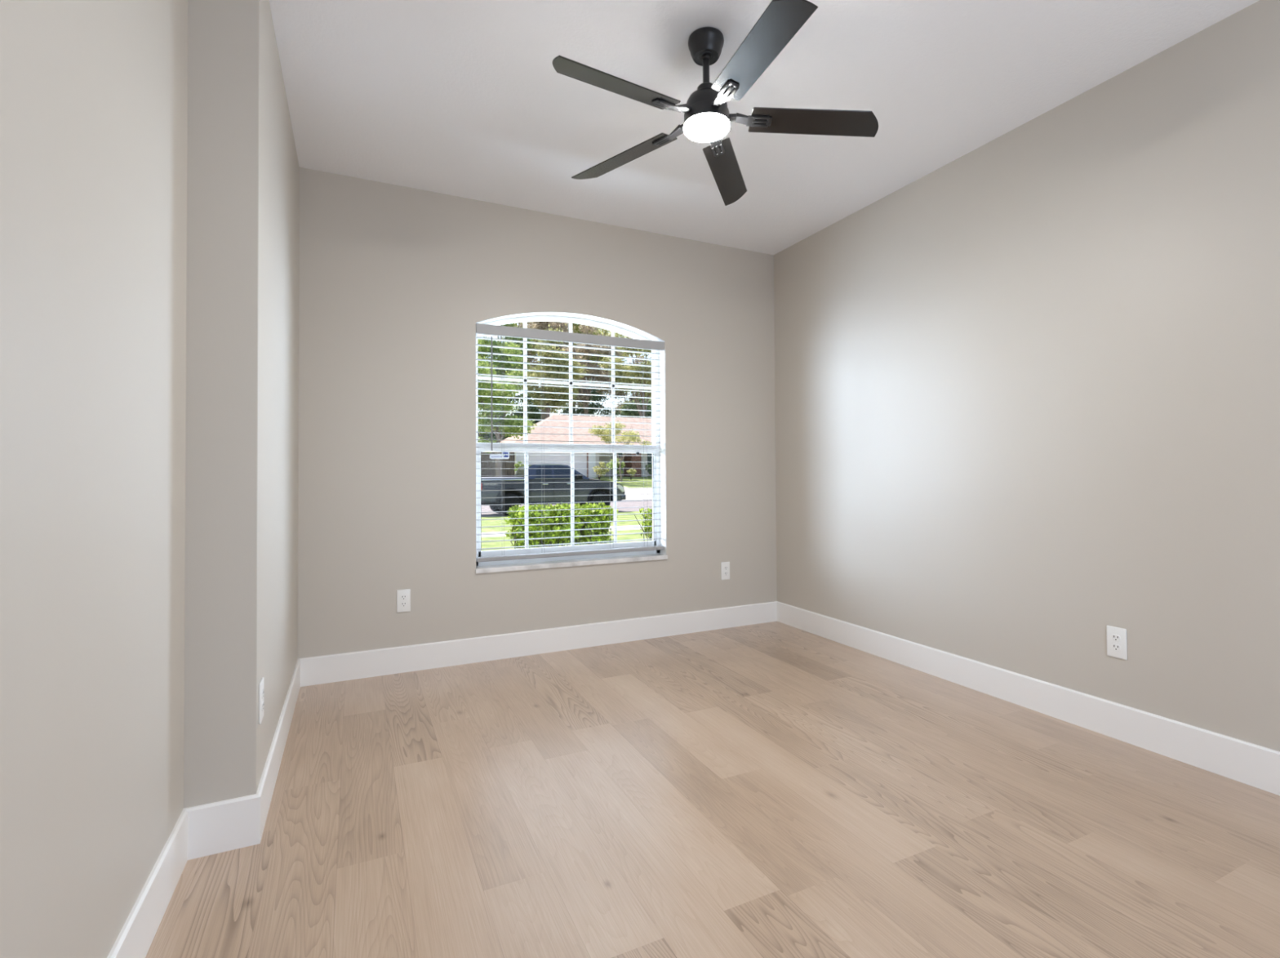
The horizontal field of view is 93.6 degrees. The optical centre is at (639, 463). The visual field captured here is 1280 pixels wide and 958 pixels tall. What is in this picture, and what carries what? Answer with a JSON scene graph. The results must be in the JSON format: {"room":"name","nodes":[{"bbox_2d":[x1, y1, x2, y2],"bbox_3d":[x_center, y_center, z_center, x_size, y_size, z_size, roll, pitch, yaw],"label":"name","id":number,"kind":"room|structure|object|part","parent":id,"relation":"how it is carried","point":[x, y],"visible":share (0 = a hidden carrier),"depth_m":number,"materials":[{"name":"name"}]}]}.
{"room":"empty bedroom","nodes":[
{"label":"empty bedroom","id":0,"kind":"room"},
{"bbox_2d":[0,0,299,957],"bbox_3d":[-0.799,-0.239,0.639,0.360,2.760,5.432,0,-1,-25],"label":"wall","id":1,"kind":"structure","parent":0,"point":[149,167],"depth_m":1.33,"materials":[{"name":"beige paint"}]},
{"bbox_2d":[106,658,300,957],"bbox_3d":[-0.724,1.050,0.700,0.194,0.145,5.320,0,-1,-25],"label":"baseboard","id":2,"kind":"structure","parent":1,"relation":"attached to","point":[224,825],"depth_m":1.75,"materials":[{"name":"white paint"}]},
{"bbox_2d":[258,676,263,724],"bbox_3d":[-1.192,0.745,1.895,0.009,0.126,0.072,0,-1,-25],"label":"wall outlet","id":3,"kind":"object","parent":1,"relation":"attached to","point":[261,682],"visible":1,"depth_m":1.88,"materials":[{"name":"white plastic"}]},
{"bbox_2d":[297,167,777,657],"bbox_3d":[-0.571,-0.190,3.864,3.415,2.760,0.200,0,-1,-25],"label":"wall","id":4,"kind":"structure","parent":0,"point":[396,282],"depth_m":3.54,"materials":[{"name":"beige paint"}]},
{"bbox_2d":[396,588,410,612],"bbox_3d":[-1.325,0.769,3.373,0.072,0.126,0.009,0,-1,-25],"label":"wall outlet","id":5,"kind":"object","parent":4,"relation":"attached to","point":[403,596],"visible":1,"depth_m":3.37,"materials":[{"name":"white plastic"}]},
{"bbox_2d":[400,601,406,606],"bbox_3d":[-1.324,0.788,3.370,0.033,0.027,0.004,0,-1,-25],"label":"receptacle","id":6,"kind":"object","parent":5,"relation":"attached to","point":[402,603],"depth_m":3.37,"materials":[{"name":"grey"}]},
{"bbox_2d":[400,594,406,599],"bbox_3d":[-1.325,0.749,3.371,0.033,0.027,0.004,0,-1,-25],"label":"receptacle","id":7,"kind":"object","parent":5,"relation":"attached to","point":[403,597],"depth_m":3.37,"materials":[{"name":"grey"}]},
{"bbox_2d":[297,600,777,686],"bbox_3d":[-0.384,1.095,3.814,3.115,0.145,0.016,0,-1,-25],"label":"baseboard","id":8,"kind":"structure","parent":4,"relation":"attached to","point":[326,668],"depth_m":3.64,"materials":[{"name":"white paint"}]},
{"bbox_2d":[475,315,667,573],"bbox_3d":[-0.435,-0.153,3.910,1.280,1.608,0.192,0,-1,-25],"label":"window","id":9,"kind":"structure","parent":4,"relation":"in","point":[487,566],"depth_m":3.92,"materials":[{"name":"white plastic"}]},
{"bbox_2d":[489,451,509,458],"bbox_3d":[-0.870,-0.052,3.727,0.122,0.045,0.001,0,-1,-25],"label":"window sticker","id":10,"kind":"object","parent":9,"relation":"attached to","point":[491,456],"visible":0.89,"depth_m":3.73,"materials":[{"name":"white"}]},
{"bbox_3d":[-0.441,0.230,3.921,1.212,0.716,0.022,0,-1,-25],"label":"sash","id":11,"kind":"part","parent":9,"relation":"part of","materials":[{"name":"white plastic"}]},
{"bbox_2d":[475,323,663,561],"bbox_3d":[-0.412,-0.125,3.862,1.262,1.421,0.078,0,-1,-25],"label":"window blind","id":12,"kind":"object","parent":9,"relation":"attached to","point":[481,328],"visible":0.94,"depth_m":3.82,"materials":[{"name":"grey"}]},
{"bbox_3d":[-0.836,-0.107,3.669,0.002,1.350,0.054,0,-1,-25],"label":"ladder cord","id":13,"kind":"part","parent":12,"relation":"part of","materials":[{"name":"grey plastic"}]},
{"bbox_3d":[-0.610,-0.106,3.776,0.002,1.350,0.054,0,-1,-25],"label":"ladder cord","id":14,"kind":"part","parent":12,"relation":"part of","materials":[{"name":"white fabric"}]},
{"bbox_3d":[-0.412,0.574,3.858,1.250,0.024,0.050,0,-1,-25],"label":"rail","id":15,"kind":"part","parent":12,"relation":"part of","materials":[{"name":"grey"}]},
{"bbox_3d":[-0.190,-0.106,3.975,0.002,1.350,0.054,0,-1,-25],"label":"ladder cord","id":16,"kind":"part","parent":12,"relation":"part of","materials":[{"name":"grey plastic"}]},
{"bbox_3d":[0.036,-0.106,4.082,0.002,1.350,0.054,0,-1,-25],"label":"ladder cord","id":17,"kind":"part","parent":12,"relation":"part of","materials":[{"name":"white fabric"}]},
{"bbox_3d":[-0.417,0.635,3.871,1.280,0.029,0.132,0,-1,-25],"label":"sill","id":18,"kind":"part","parent":9,"relation":"part of","materials":[{"name":"stone"}]},
{"bbox_2d":[720,561,729,579],"bbox_3d":[0.611,0.764,4.292,0.072,0.126,0.009,0,-1,-25],"label":"wall outlet","id":19,"kind":"object","parent":4,"relation":"attached to","point":[725,566],"visible":1,"depth_m":4.29,"materials":[{"name":"white plastic"}]},
{"bbox_2d":[145,621,1279,957],"bbox_3d":[0.684,1.124,1.357,3.393,0.001,5.422,0,-1,-25],"label":"floor","id":20,"kind":"structure","parent":0,"point":[773,788],"depth_m":1.88,"materials":[{"name":"brown wood"}]},
{"bbox_2d":[269,0,1259,254],"bbox_3d":[0.643,-1.675,1.449,3.533,0.120,5.652,0,-1,-25],"label":"ceiling","id":21,"kind":"structure","parent":0,"point":[467,99],"depth_m":2.55,"materials":[{"name":"white paint"}]},
{"bbox_2d":[552,0,878,205],"bbox_3d":[0.252,-1.423,2.221,1.238,0.360,1.217,0,-1,-25],"label":"ceiling fan","id":22,"kind":"object","parent":21,"relation":"hanging from","point":[707,117],"visible":1,"depth_m":2.21,"materials":[{"name":"black metal"}]},
{"bbox_3d":[-0.083,-1.277,2.029,0.484,0.059,0.114,0,-1,-35],"label":"blade","id":23,"kind":"part","parent":22,"relation":"part of","materials":[{"name":"black"}]},
{"bbox_3d":[-0.073,-1.270,2.506,0.484,0.059,0.114,-1,-1,37],"label":"blade","id":24,"kind":"part","parent":22,"relation":"part of","materials":[{"name":"black"}]},
{"bbox_3d":[0.384,-1.270,2.644,0.114,0.059,0.484,-1,-1,19],"label":"blade","id":25,"kind":"part","parent":22,"relation":"part of","materials":[{"name":"black"}]},
{"bbox_3d":[0.367,-1.282,1.872,0.114,0.059,0.484,0,-1,-17],"label":"blade","id":26,"kind":"part","parent":22,"relation":"part of","materials":[{"name":"black"}]},
{"bbox_3d":[0.656,-1.278,2.252,0.484,0.059,0.114,0,-1,1],"label":"blade","id":27,"kind":"part","parent":22,"relation":"part of","materials":[{"name":"black"}]},
{"bbox_2d":[773,0,1279,751],"bbox_3d":[2.189,-0.233,2.168,0.120,2.760,5.632,0,-1,-25],"label":"wall","id":28,"kind":"structure","parent":0,"point":[1027,391],"depth_m":2.65,"materials":[{"name":"beige paint"}]},
{"bbox_2d":[776,601,1279,795],"bbox_3d":[2.163,1.053,2.070,0.016,0.145,5.320,0,-1,-25],"label":"baseboard","id":29,"kind":"structure","parent":28,"relation":"attached to","point":[1251,764],"depth_m":2.63,"materials":[{"name":"white paint"}]},
{"bbox_2d":[1106,625,1127,659],"bbox_3d":[1.968,0.738,2.483,0.009,0.126,0.072,0,-1,-25],"label":"wall outlet","id":30,"kind":"object","parent":28,"relation":"attached to","point":[1117,646],"visible":1,"depth_m":2.48,"materials":[{"name":"white plastic"}]},
{"bbox_2d":[1111,643,1120,650],"bbox_3d":[1.965,0.758,2.482,0.004,0.027,0.033,0,-1,-25],"label":"receptacle","id":31,"kind":"object","parent":30,"relation":"attached to","point":[1115,646],"depth_m":2.48,"materials":[{"name":"white"}]},
{"bbox_2d":[1111,634,1120,641],"bbox_3d":[1.965,0.719,2.482,0.004,0.027,0.033,0,-1,-25],"label":"receptacle","id":32,"kind":"object","parent":30,"relation":"attached to","point":[1115,637],"depth_m":2.48,"materials":[{"name":"white"}]},
{"label":"outside","id":33,"kind":"structure","parent":0,"visible":0},
{"bbox_2d":[481,528,652,550],"bbox_3d":[7.036,1.733,13.702,85.000,0.475,11.118,0,-1,-25],"label":"lawn","id":34,"kind":"structure","parent":33,"point":[628,536],"depth_m":14.19,"materials":[{"name":"green plant"}]},
{"bbox_2d":[504,500,617,548],"bbox_3d":[-1.207,1.186,9.267,1.740,1.188,0.879,0,-1,-25],"label":"shrub","id":35,"kind":"object","parent":34,"relation":"on","point":[593,511],"visible":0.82,"depth_m":9.05,"materials":[{"name":"green plant"}]},
{"bbox_2d":[634,507,652,541],"bbox_3d":[0.578,1.248,10.210,1.312,1.071,0.710,0,-1,-25],"label":"shrub","id":36,"kind":"object","parent":34,"relation":"on","point":[649,522],"visible":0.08,"depth_m":10.09,"materials":[{"name":"green plant"}]},
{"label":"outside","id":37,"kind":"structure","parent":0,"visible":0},
{"bbox_2d":[481,511,652,532],"bbox_3d":[2.812,2.016,22.606,85.000,0.265,6.100,0,-1,-25],"label":"verge","id":38,"kind":"structure","parent":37,"point":[621,517],"depth_m":19.34,"materials":[{"name":"green plant"}]},
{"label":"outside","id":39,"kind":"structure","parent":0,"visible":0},
{"bbox_2d":[481,524,644,537],"bbox_3d":[4.387,1.943,19.287,85.000,0.250,1.250,0,-1,-25],"label":"sidewalk","id":40,"kind":"structure","parent":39,"point":[624,528],"depth_m":16.23,"materials":[{"name":"concrete"}]},
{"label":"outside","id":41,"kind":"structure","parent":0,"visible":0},
{"bbox_2d":[480,500,652,516],"bbox_3d":[6.353,2.187,32.641,120.000,0.250,9.000,0,-1,-25],"label":"street","id":42,"kind":"structure","parent":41,"point":[642,504],"depth_m":28.49,"materials":[{"name":"concrete"}]},
{"bbox_2d":[480,463,626,515],"bbox_3d":[-3.703,1.001,24.151,6.030,1.960,2.400,0,-1,-25],"label":"pickup truck","id":43,"kind":"object","parent":42,"relation":"on","point":[604,487],"visible":0.62,"depth_m":23.24,"materials":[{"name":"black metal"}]},
{"bbox_3d":[-5.131,0.603,22.439,1.700,0.040,0.080,0,-1,-25],"label":"bed rail","id":44,"kind":"part","parent":43,"relation":"part of","materials":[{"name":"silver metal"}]},
{"bbox_3d":[-3.193,0.569,23.428,1.890,0.018,0.188,0,-1,-25],"label":"window trim","id":45,"kind":"part","parent":43,"relation":"part of","materials":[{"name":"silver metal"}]},
{"bbox_2d":[576,474,582,479],"bbox_3d":[-2.366,0.514,23.587,0.200,0.190,0.220,0,-1,-25],"label":"mirror","id":46,"kind":"object","parent":43,"relation":"attached to","point":[578,476],"depth_m":23.50,"materials":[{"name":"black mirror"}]},
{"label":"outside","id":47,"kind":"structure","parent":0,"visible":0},
{"bbox_2d":[600,352,644,415],"bbox_3d":[-2.741,-8.144,87.465,8.599,19.626,6.990,0,-1,-25],"label":"tree","id":48,"kind":"object","parent":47,"point":[618,393],"visible":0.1,"depth_m":86.50,"materials":[{"name":"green plant"}]},
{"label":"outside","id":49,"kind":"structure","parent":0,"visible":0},
{"bbox_2d":[485,473,652,487],"bbox_3d":[-6.127,1.326,58.949,120.000,1.750,38.200,0,-1,-25],"label":"lawn","id":50,"kind":"structure","parent":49,"point":[648,483],"depth_m":45.30,"materials":[{"name":"green plant"}]},
{"bbox_2d":[480,451,515,476],"bbox_3d":[-16.656,0.273,40.014,16.740,2.500,0.180,0,-1,-25],"label":"fence","id":51,"kind":"object","parent":50,"relation":"on","point":[509,463],"visible":0.02,"depth_m":42.88,"materials":[{"name":"brown wood"}]},
{"bbox_2d":[477,363,528,473],"bbox_3d":[-14.467,-4.098,56.742,7.770,10.729,6.224,0,-1,-25],"label":"tree","id":52,"kind":"object","parent":50,"relation":"on","point":[486,436],"visible":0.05,"depth_m":56.66,"materials":[{"name":"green plant"}]},
{"bbox_2d":[477,322,534,393],"bbox_3d":[-14.709,-8.456,63.435,7.411,19.653,6.796,-1,-1,17],"label":"tree","id":53,"kind":"object","parent":50,"relation":"on","point":[482,348],"visible":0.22,"depth_m":61.75,"materials":[{"name":"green plant"}]},
{"bbox_2d":[477,342,537,476],"bbox_3d":[-9.449,-3.087,38.255,4.230,9.579,5.358,-1,-1,39],"label":"tree","id":54,"kind":"object","parent":50,"relation":"on","point":[484,371],"visible":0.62,"depth_m":38.07,"materials":[{"name":"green plant"}]},
{"bbox_2d":[514,461,524,471],"bbox_3d":[-8.533,0.503,42.778,0.753,1.439,0.980,-1,-1,36],"label":"bush","id":55,"kind":"object","parent":50,"relation":"on","point":[517,464],"visible":0.31,"depth_m":42.64,"materials":[{"name":"green plant"}]},
{"bbox_2d":[498,392,541,425],"bbox_3d":[-14.497,-3.818,75.185,9.358,10.739,7.433,0,-1,-4],"label":"tree","id":56,"kind":"object","parent":50,"relation":"on","point":[530,408],"visible":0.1,"depth_m":73.88,"materials":[{"name":"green plant"}]},
{"bbox_2d":[506,320,577,419],"bbox_3d":[-11.285,-8.467,70.659,8.811,19.857,6.319,0,-1,-25],"label":"tree","id":57,"kind":"object","parent":50,"relation":"on","point":[542,325],"visible":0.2,"depth_m":69.93,"materials":[{"name":"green plant"}]},
{"bbox_3d":[-11.402,-13.671,70.698,9.003,9.449,6.319,0,-1,-25],"label":"crown","id":58,"kind":"part","parent":57,"relation":"part of","materials":[{"name":"green plant"}]},
{"bbox_2d":[509,323,590,418],"bbox_3d":[-9.264,-6.204,59.525,8.565,14.963,5.806,0,-1,-25],"label":"tree","id":59,"kind":"object","parent":50,"relation":"on","point":[535,374],"visible":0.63,"depth_m":58.77,"materials":[{"name":"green plant"}]},
{"bbox_2d":[494,414,652,477],"bbox_3d":[-2.462,-1.286,53.097,20.400,5.650,11.000,0,-1,-25],"label":"house","id":60,"kind":"structure","parent":50,"relation":"on","point":[557,456],"depth_m":48.23,"materials":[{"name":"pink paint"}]},
{"bbox_3d":[-4.071,0.001,46.709,0.100,2.500,0.120,0,-1,-25],"label":"door post","id":61,"kind":"part","parent":60,"relation":"part of","materials":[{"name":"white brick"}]},
{"bbox_2d":[502,321,648,415],"bbox_3d":[-7.807,-10.186,78.497,20.569,23.493,7.795,0,-1,-25],"label":"tree","id":62,"kind":"object","parent":50,"relation":"on","point":[576,328],"visible":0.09,"depth_m":78.80,"materials":[{"name":"green leaf"},{"name":"grey brown bark"}]},
{"bbox_3d":[-7.823,-16.636,78.741,20.874,10.671,8.036,0,-1,-25],"label":"crown","id":63,"kind":"part","parent":62,"relation":"part of","materials":[{"name":"green plant"}]},
{"bbox_2d":[559,377,620,417],"bbox_3d":[-6.248,-4.474,72.946,6.981,11.882,5.927,-1,-1,32],"label":"tree","id":64,"kind":"object","parent":50,"relation":"on","point":[591,411],"visible":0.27,"depth_m":72.60,"materials":[{"name":"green plant"}]},
{"bbox_2d":[561,324,622,415],"bbox_3d":[-6.020,-7.410,67.177,8.303,17.573,6.755,0,-1,-25],"label":"tree","id":65,"kind":"object","parent":50,"relation":"on","point":[585,404],"visible":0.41,"depth_m":66.83,"materials":[{"name":"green plant"}]},
{"bbox_2d":[593,462,609,479],"bbox_3d":[-2.962,0.524,45.258,1.289,1.417,0.967,0,-1,-25],"label":"bush","id":66,"kind":"object","parent":50,"relation":"on","point":[599,471],"visible":0.86,"depth_m":45.10,"materials":[{"name":"yellow plant"}]},
{"bbox_2d":[606,457,625,479],"bbox_3d":[-1.840,0.395,45.577,1.471,1.704,1.197,0,-1,-25],"label":"bush","id":67,"kind":"object","parent":50,"relation":"on","point":[610,464],"visible":0.56,"depth_m":45.51,"materials":[{"name":"green plant"}]},
{"bbox_2d":[587,421,652,480],"bbox_3d":[-1.311,-0.808,44.315,5.015,4.710,2.856,0,-1,-25],"label":"tree","id":68,"kind":"object","parent":50,"relation":"on","point":[606,437],"visible":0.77,"depth_m":43.86,"materials":[{"name":"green plant"}]},
{"bbox_3d":[-1.319,-2.106,44.335,5.015,2.114,2.856,0,-1,-25],"label":"crown","id":69,"kind":"part","parent":68,"relation":"part of","materials":[{"name":"yellow plant"}]},
{"bbox_2d":[598,335,651,417],"bbox_3d":[-0.070,-6.725,63.602,8.432,16.021,6.339,0,-1,-25],"label":"tree","id":70,"kind":"object","parent":50,"relation":"on","point":[642,413],"visible":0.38,"depth_m":62.69,"materials":[{"name":"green plant"}]},
{"bbox_2d":[626,468,636,479],"bbox_3d":[-0.688,0.802,45.871,0.708,0.925,0.688,0,-1,-25],"label":"bush","id":71,"kind":"object","parent":50,"relation":"on","point":[631,471],"visible":0.96,"depth_m":45.73,"materials":[{"name":"yellow plant"}]},
{"bbox_2d":[616,398,652,417],"bbox_3d":[0.065,-3.048,69.708,7.090,8.856,6.802,-1,-1,18],"label":"tree","id":72,"kind":"object","parent":50,"relation":"on","point":[624,412],"visible":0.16,"depth_m":68.36,"materials":[{"name":"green plant"}]},
{"bbox_2d":[617,360,651,412],"bbox_3d":[1.870,-6.500,82.844,7.795,16.140,8.761,-1,-1,30],"label":"tree","id":73,"kind":"object","parent":50,"relation":"on","point":[637,392],"visible":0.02,"depth_m":82.22,"materials":[{"name":"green plant"}]},
{"bbox_2d":[644,463,652,476],"bbox_3d":[1.010,0.499,47.622,1.291,1.449,0.847,0,-1,-7],"label":"bush","id":74,"kind":"object","parent":50,"relation":"on","point":[647,465],"visible":0.38,"depth_m":47.43,"materials":[{"name":"green plant"}]},
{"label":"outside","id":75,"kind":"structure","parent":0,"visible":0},
{"bbox_2d":[617,487,652,501],"bbox_3d":[3.244,1.986,39.195,120.000,0.790,5.500,0,-1,-25],"label":"apron","id":76,"kind":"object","parent":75,"point":[646,492],"depth_m":37.18,"materials":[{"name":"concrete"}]}
]}

